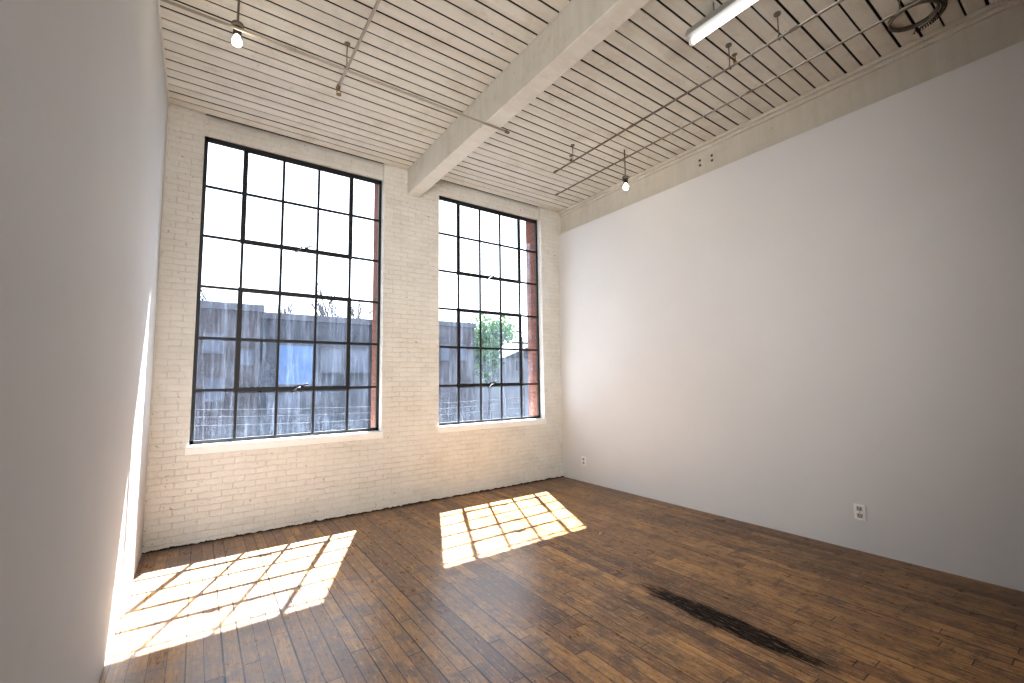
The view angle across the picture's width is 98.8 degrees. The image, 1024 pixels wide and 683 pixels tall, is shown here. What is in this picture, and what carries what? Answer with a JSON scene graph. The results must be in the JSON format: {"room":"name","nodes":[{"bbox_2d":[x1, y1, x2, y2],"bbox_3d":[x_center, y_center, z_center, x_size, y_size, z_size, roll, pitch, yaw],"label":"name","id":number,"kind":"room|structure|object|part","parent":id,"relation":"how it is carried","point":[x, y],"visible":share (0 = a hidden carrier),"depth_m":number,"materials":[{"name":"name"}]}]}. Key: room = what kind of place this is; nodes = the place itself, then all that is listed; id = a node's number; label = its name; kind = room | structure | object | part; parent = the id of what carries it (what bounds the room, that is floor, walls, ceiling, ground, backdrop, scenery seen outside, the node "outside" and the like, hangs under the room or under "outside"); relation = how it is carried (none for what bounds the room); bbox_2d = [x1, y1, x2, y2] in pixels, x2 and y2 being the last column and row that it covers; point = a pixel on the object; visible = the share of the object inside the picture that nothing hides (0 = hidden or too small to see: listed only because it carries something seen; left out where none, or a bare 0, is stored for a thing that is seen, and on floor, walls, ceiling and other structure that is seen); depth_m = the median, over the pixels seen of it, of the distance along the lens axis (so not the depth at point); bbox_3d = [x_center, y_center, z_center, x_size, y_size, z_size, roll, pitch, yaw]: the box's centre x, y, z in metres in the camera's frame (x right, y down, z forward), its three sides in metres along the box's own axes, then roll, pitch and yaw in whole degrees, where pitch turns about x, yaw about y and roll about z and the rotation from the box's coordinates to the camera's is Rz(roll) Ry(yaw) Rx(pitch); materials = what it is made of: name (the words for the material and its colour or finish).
{"room":"empty loft room","nodes":[
{"label":"empty loft room","id":0,"kind":"room"},
{"bbox_2d":[0,0,167,682],"bbox_3d":[-0.919,-0.572,0.552,0.200,4.264,8.668,3,-6,-35],"label":"wall","id":1,"kind":"structure","parent":0,"point":[84,99],"depth_m":1.50,"materials":[{"name":"white paint"}]},
{"bbox_2d":[157,0,169,106],"bbox_3d":[-0.862,-2.675,0.803,0.012,0.027,8.668,3,-6,-35],"label":"trim","id":2,"kind":"structure","parent":1,"relation":"attached to","point":[158,1],"depth_m":3.58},
{"bbox_2d":[142,104,563,553],"bbox_3d":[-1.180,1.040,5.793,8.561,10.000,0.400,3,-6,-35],"label":"wall","id":3,"kind":"structure","parent":0,"point":[199,498],"depth_m":5.23,"materials":[{"name":"white brick"}]},
{"bbox_2d":[185,136,382,455],"bbox_3d":[-2.470,-0.477,5.024,1.903,3.236,0.460,3,-6,-35],"label":"window","id":4,"kind":"structure","parent":3,"relation":"in","point":[196,447],"depth_m":4.84,"materials":[{"name":"black metal"}]},
{"bbox_3d":[-2.373,1.084,4.777,1.903,0.081,0.200,3,-6,-35],"label":"sill","id":5,"kind":"part","parent":4,"relation":"part of","materials":[{"name":"beige paint"}]},
{"bbox_3d":[-2.409,-0.002,4.921,1.161,1.094,0.026,3,-6,-35],"label":"vent sash","id":6,"kind":"part","parent":4,"relation":"part of","materials":[{"name":"black metal"}]},
{"bbox_3d":[-2.431,-1.556,5.060,1.161,1.064,0.026,3,-6,-35],"label":"vent sash","id":7,"kind":"part","parent":4,"relation":"part of","materials":[{"name":"black metal"}]},
{"bbox_2d":[439,196,546,432],"bbox_3d":[-0.358,-0.371,6.521,1.799,3.236,0.460,3,-6,-35],"label":"window","id":8,"kind":"structure","parent":3,"relation":"in","point":[445,427],"depth_m":6.44,"materials":[{"name":"black metal"}]},
{"bbox_3d":[-0.329,-1.452,6.550,1.113,1.064,0.026,3,-6,-35],"label":"vent sash","id":9,"kind":"part","parent":8,"relation":"part of","materials":[{"name":"black metal"}]},
{"bbox_3d":[-0.307,0.102,6.410,1.113,1.094,0.026,3,-6,-35],"label":"vent sash","id":10,"kind":"part","parent":8,"relation":"part of","materials":[{"name":"black metal"}]},
{"bbox_3d":[-0.261,1.189,6.274,1.799,0.081,0.200,3,-6,-35],"label":"sill","id":11,"kind":"part","parent":8,"relation":"part of","materials":[{"name":"beige paint"}]},
{"bbox_2d":[407,0,649,196],"bbox_3d":[1.213,-2.433,2.259,0.170,0.350,8.668,3,-6,-35],"label":"beam","id":12,"kind":"structure","parent":3,"relation":"attached to","point":[582,25],"depth_m":3.68,"materials":[{"name":"beige wood"}]},
{"bbox_2d":[99,477,1023,682],"bbox_3d":[1.308,1.710,1.802,5.461,0.120,8.888,3,-6,-35],"label":"floor","id":13,"kind":"structure","parent":0,"point":[562,579],"depth_m":2.92,"materials":[{"name":"brown wood"}]},
{"bbox_2d":[160,0,997,211],"bbox_3d":[1.224,-2.666,2.229,5.461,0.152,8.968,3,-6,-35],"label":"ceiling","id":14,"kind":"structure","parent":0,"point":[446,53],"depth_m":3.94,"materials":[{"name":"beige wood"}]},
{"bbox_2d":[231,0,243,46],"bbox_3d":[-1.906,-2.257,3.055,0.076,0.432,0.075,3,-6,-35],"label":"pendant bulb","id":15,"kind":"object","parent":14,"relation":"hanging from","point":[236,41],"visible":0.88,"depth_m":3.03,"materials":[{"name":"glass"}]},
{"bbox_3d":[-1.903,-2.082,3.040,0.062,0.081,0.062,3,-6,-35],"label":"bulb","id":16,"kind":"part","parent":15,"relation":"part of","materials":[{"name":"white glass"}]},
{"bbox_2d":[233,24,241,37],"bbox_3d":[-1.904,-2.148,3.046,0.060,0.061,0.060,3,-6,-35],"label":"socket","id":17,"kind":"object","parent":15,"relation":"attached to","point":[236,33],"depth_m":3.03,"materials":[{"name":"metal"}]},
{"bbox_3d":[-1.907,-2.330,3.062,0.013,0.286,0.013,-4,-6,32],"label":"stem","id":18,"kind":"part","parent":15,"relation":"part of","materials":[{"name":"grey metal"}]},
{"bbox_2d":[160,0,509,133],"bbox_3d":[-1.144,-2.101,3.515,2.732,0.032,0.032,3,-6,-35],"label":"conduit","id":19,"kind":"object","parent":14,"relation":"hanging from","point":[287,47],"visible":1,"depth_m":3.29,"materials":[{"name":"grey metal"}]},
{"bbox_2d":[336,0,380,95],"bbox_3d":[0.565,-2.549,0.899,0.048,0.303,7.191,3,-6,-35],"label":"pipe","id":20,"kind":"object","parent":14,"relation":"hanging from","point":[347,44],"visible":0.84,"depth_m":3.38,"materials":[{"name":"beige metal"}]},
{"bbox_2d":[622,150,628,189],"bbox_3d":[1.361,-2.065,5.284,0.076,0.502,0.075,3,-6,-35],"label":"pendant bulb","id":21,"kind":"object","parent":14,"relation":"hanging from","point":[625,178],"visible":1,"depth_m":5.25,"materials":[{"name":"glass"}]},
{"bbox_2d":[553,0,843,173],"bbox_3d":[2.643,-2.479,2.472,0.048,0.218,7.351,3,-6,-35],"label":"pipe","id":22,"kind":"object","parent":14,"relation":"hanging from","point":[777,14],"visible":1,"depth_m":3.64,"materials":[{"name":"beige metal"}]},
{"bbox_2d":[685,0,757,46],"bbox_3d":[1.727,-2.433,2.902,0.130,0.210,1.220,3,-6,-35],"label":"fluorescent fixture","id":23,"kind":"object","parent":14,"relation":"hanging from","point":[729,9],"visible":1,"depth_m":3.19,"materials":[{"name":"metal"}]},
{"bbox_2d":[555,0,922,195],"bbox_3d":[2.915,-2.463,3.031,0.048,0.158,7.946,3,-6,-35],"label":"conduit","id":24,"kind":"object","parent":14,"relation":"attached to","point":[918,1],"visible":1,"depth_m":3.89,"materials":[{"name":"grey metal"}]},
{"bbox_2d":[888,0,947,33],"bbox_3d":[3.113,-2.489,3.369,0.363,0.044,0.337,3,-6,-35],"label":"ring","id":25,"kind":"object","parent":14,"relation":"attached to","point":[937,2],"visible":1,"depth_m":3.38,"materials":[{"name":"metal"}]},
{"bbox_3d":[3.212,-2.487,3.344,0.101,0.034,0.355,-2,-5,16],"label":"coiled cord","id":26,"kind":"part","parent":25,"relation":"part of","materials":[{"name":"metal"}]},
{"bbox_2d":[558,41,1023,591],"bbox_3d":[3.373,-0.163,3.573,0.200,3.872,8.668,3,-6,-35],"label":"wall","id":27,"kind":"structure","parent":0,"point":[792,333],"depth_m":4.00,"materials":[{"name":"white paint"}]},
{"bbox_2d":[582,456,585,465],"bbox_3d":[1.063,1.773,6.513,0.014,0.132,0.084,3,-6,-35],"label":"wall outlet","id":28,"kind":"object","parent":27,"relation":"attached to","point":[583,457],"visible":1,"depth_m":6.51,"materials":[{"name":"white plastic"}]},
{"bbox_2d":[558,0,1023,233],"bbox_3d":[3.347,-2.271,3.766,0.190,0.462,8.668,3,-6,-35],"label":"beam","id":29,"kind":"structure","parent":27,"relation":"attached to","point":[997,26],"depth_m":4.12,"materials":[{"name":"paint"}]},
{"bbox_2d":[853,503,865,520],"bbox_3d":[3.004,1.474,3.794,0.014,0.132,0.084,3,-6,-35],"label":"wall outlet","id":30,"kind":"object","parent":27,"relation":"attached to","point":[859,510],"visible":1,"depth_m":3.79,"materials":[{"name":"white plastic"}]},
{"label":"outside","id":31,"kind":"structure","parent":0,"visible":0},
{"bbox_3d":[-15.284,13.918,89.854,200.000,0.200,154.232,3,-6,-35],"label":"ground","id":32,"kind":"structure","parent":31,"visible":0},
{"bbox_2d":[193,300,264,440],"bbox_3d":[-18.140,3.194,24.933,5.788,9.607,10.220,3,-6,-35],"label":"building","id":33,"kind":"structure","parent":32,"relation":"on","point":[216,358],"depth_m":21.74,"materials":[{"name":"grey"}]},
{"bbox_3d":[-14.552,2.369,21.413,0.725,0.987,0.040,3,-6,-35],"label":"pane","id":34,"kind":"part","parent":33,"relation":"part of","materials":[{"name":"glass"}]},
{"bbox_3d":[-14.656,0.101,21.566,0.723,0.811,0.040,3,-6,-35],"label":"pane","id":35,"kind":"part","parent":33,"relation":"part of","materials":[{"name":"glass"}]},
{"bbox_3d":[-13.548,0.789,22.287,0.634,0.699,0.040,3,-6,-35],"label":"pane","id":36,"kind":"part","parent":33,"relation":"part of","materials":[{"name":"glass"}]},
{"bbox_2d":[201,287,294,313],"bbox_3d":[-28.935,1.527,47.515,9.682,17.302,6.986,0,-5,-5],"label":"bare tree","id":37,"kind":"object","parent":32,"relation":"on","point":[290,309],"visible":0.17,"depth_m":47.52,"materials":[{"name":"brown plant"}]},
{"bbox_2d":[257,312,371,435],"bbox_3d":[-12.455,3.708,30.786,10.266,9.476,10.220,3,-6,-35],"label":"building","id":38,"kind":"structure","parent":32,"relation":"on","point":[295,359],"depth_m":25.48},
{"bbox_3d":[-12.693,3.465,24.479,1.630,1.006,0.040,3,-6,-35],"label":"pane","id":39,"kind":"part","parent":38,"relation":"part of","materials":[{"name":"grey glass"}]},
{"bbox_3d":[-12.296,1.326,24.975,1.767,2.199,0.040,3,-6,-35],"label":"pane","id":40,"kind":"part","parent":38,"relation":"part of","materials":[{"name":"blue glass"}]},
{"bbox_3d":[-10.701,1.167,26.129,1.160,1.292,0.040,3,-6,-35],"label":"pane","id":41,"kind":"part","parent":38,"relation":"part of","materials":[{"name":"glass"}]},
{"bbox_3d":[-9.414,1.207,27.043,1.114,1.339,0.040,3,-6,-35],"label":"pane","id":42,"kind":"part","parent":38,"relation":"part of","materials":[{"name":"glass"}]},
{"bbox_2d":[307,284,372,318],"bbox_3d":[-15.491,2.371,39.238,5.741,13.748,8.642,-3,-6,24],"label":"bare tree","id":43,"kind":"object","parent":32,"relation":"on","point":[320,308],"visible":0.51,"depth_m":38.04,"materials":[{"name":"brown plant"}]},
{"bbox_2d":[439,321,475,422],"bbox_3d":[-5.409,3.666,34.892,3.791,10.099,3.720,3,-6,-35],"label":"building","id":44,"kind":"structure","parent":32,"relation":"on","point":[447,329],"depth_m":33.64,"materials":[{"name":"grey"}]},
{"bbox_3d":[-5.069,0.835,33.261,0.671,1.121,0.040,3,-6,-35],"label":"pane","id":45,"kind":"part","parent":44,"relation":"part of","materials":[{"name":"glass"}]},
{"bbox_3d":[-3.877,0.856,34.109,0.701,1.149,0.040,3,-6,-35],"label":"pane","id":46,"kind":"part","parent":44,"relation":"part of","materials":[{"name":"glass"}]},
{"bbox_2d":[474,356,505,419],"bbox_3d":[-4.838,6.038,56.950,4.857,9.311,7.600,3,-6,-35],"label":"house","id":47,"kind":"structure","parent":32,"relation":"on","point":[496,392],"depth_m":54.04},
{"bbox_3d":[-2.024,3.842,54.796,0.840,1.140,0.030,3,-6,-35],"label":"pane","id":48,"kind":"part","parent":47,"relation":"part of","materials":[{"name":"glass"}]},
{"bbox_2d":[464,305,518,418],"bbox_3d":[-2.446,2.928,46.636,7.183,13.612,8.299,3,-6,-35],"label":"leafy tree","id":49,"kind":"object","parent":32,"relation":"on","point":[490,331],"visible":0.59,"depth_m":45.54,"materials":[{"name":"green plant"}]},
{"bbox_2d":[498,347,528,417],"bbox_3d":[0.242,6.216,65.486,8.368,10.345,7.600,3,-6,-35],"label":"house","id":50,"kind":"structure","parent":32,"relation":"on","point":[511,357],"depth_m":61.23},
{"bbox_2d":[512,337,527,416],"bbox_3d":[0.800,4.031,32.211,1.800,8.719,0.260,3,-6,-35],"label":"utility pole","id":51,"kind":"object","parent":32,"relation":"on","point":[513,342],"visible":0.44,"depth_m":32.18,"materials":[{"name":"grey wood"}]},
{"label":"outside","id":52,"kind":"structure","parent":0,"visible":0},
{"bbox_2d":[195,396,528,409],"bbox_3d":[-2.466,1.470,11.651,15.965,0.415,0.016,3,-6,-35],"label":"power line","id":53,"kind":"object","parent":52,"point":[525,396],"visible":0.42,"depth_m":9.99,"materials":[{"name":"grey metal"}]},
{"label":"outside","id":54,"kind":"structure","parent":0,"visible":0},
{"bbox_2d":[195,401,528,417],"bbox_3d":[-2.688,1.785,12.693,16.854,0.415,0.016,3,-6,-35],"label":"power line","id":55,"kind":"object","parent":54,"point":[525,401],"visible":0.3,"depth_m":11.13,"materials":[{"name":"grey metal"}]},
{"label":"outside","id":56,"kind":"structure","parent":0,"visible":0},
{"bbox_2d":[201,407,525,425],"bbox_3d":[-2.910,2.151,13.731,17.739,0.415,0.016,3,-6,-35],"label":"power line","id":57,"kind":"object","parent":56,"point":[522,407],"visible":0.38,"depth_m":11.86,"materials":[{"name":"grey metal"}]}
]}

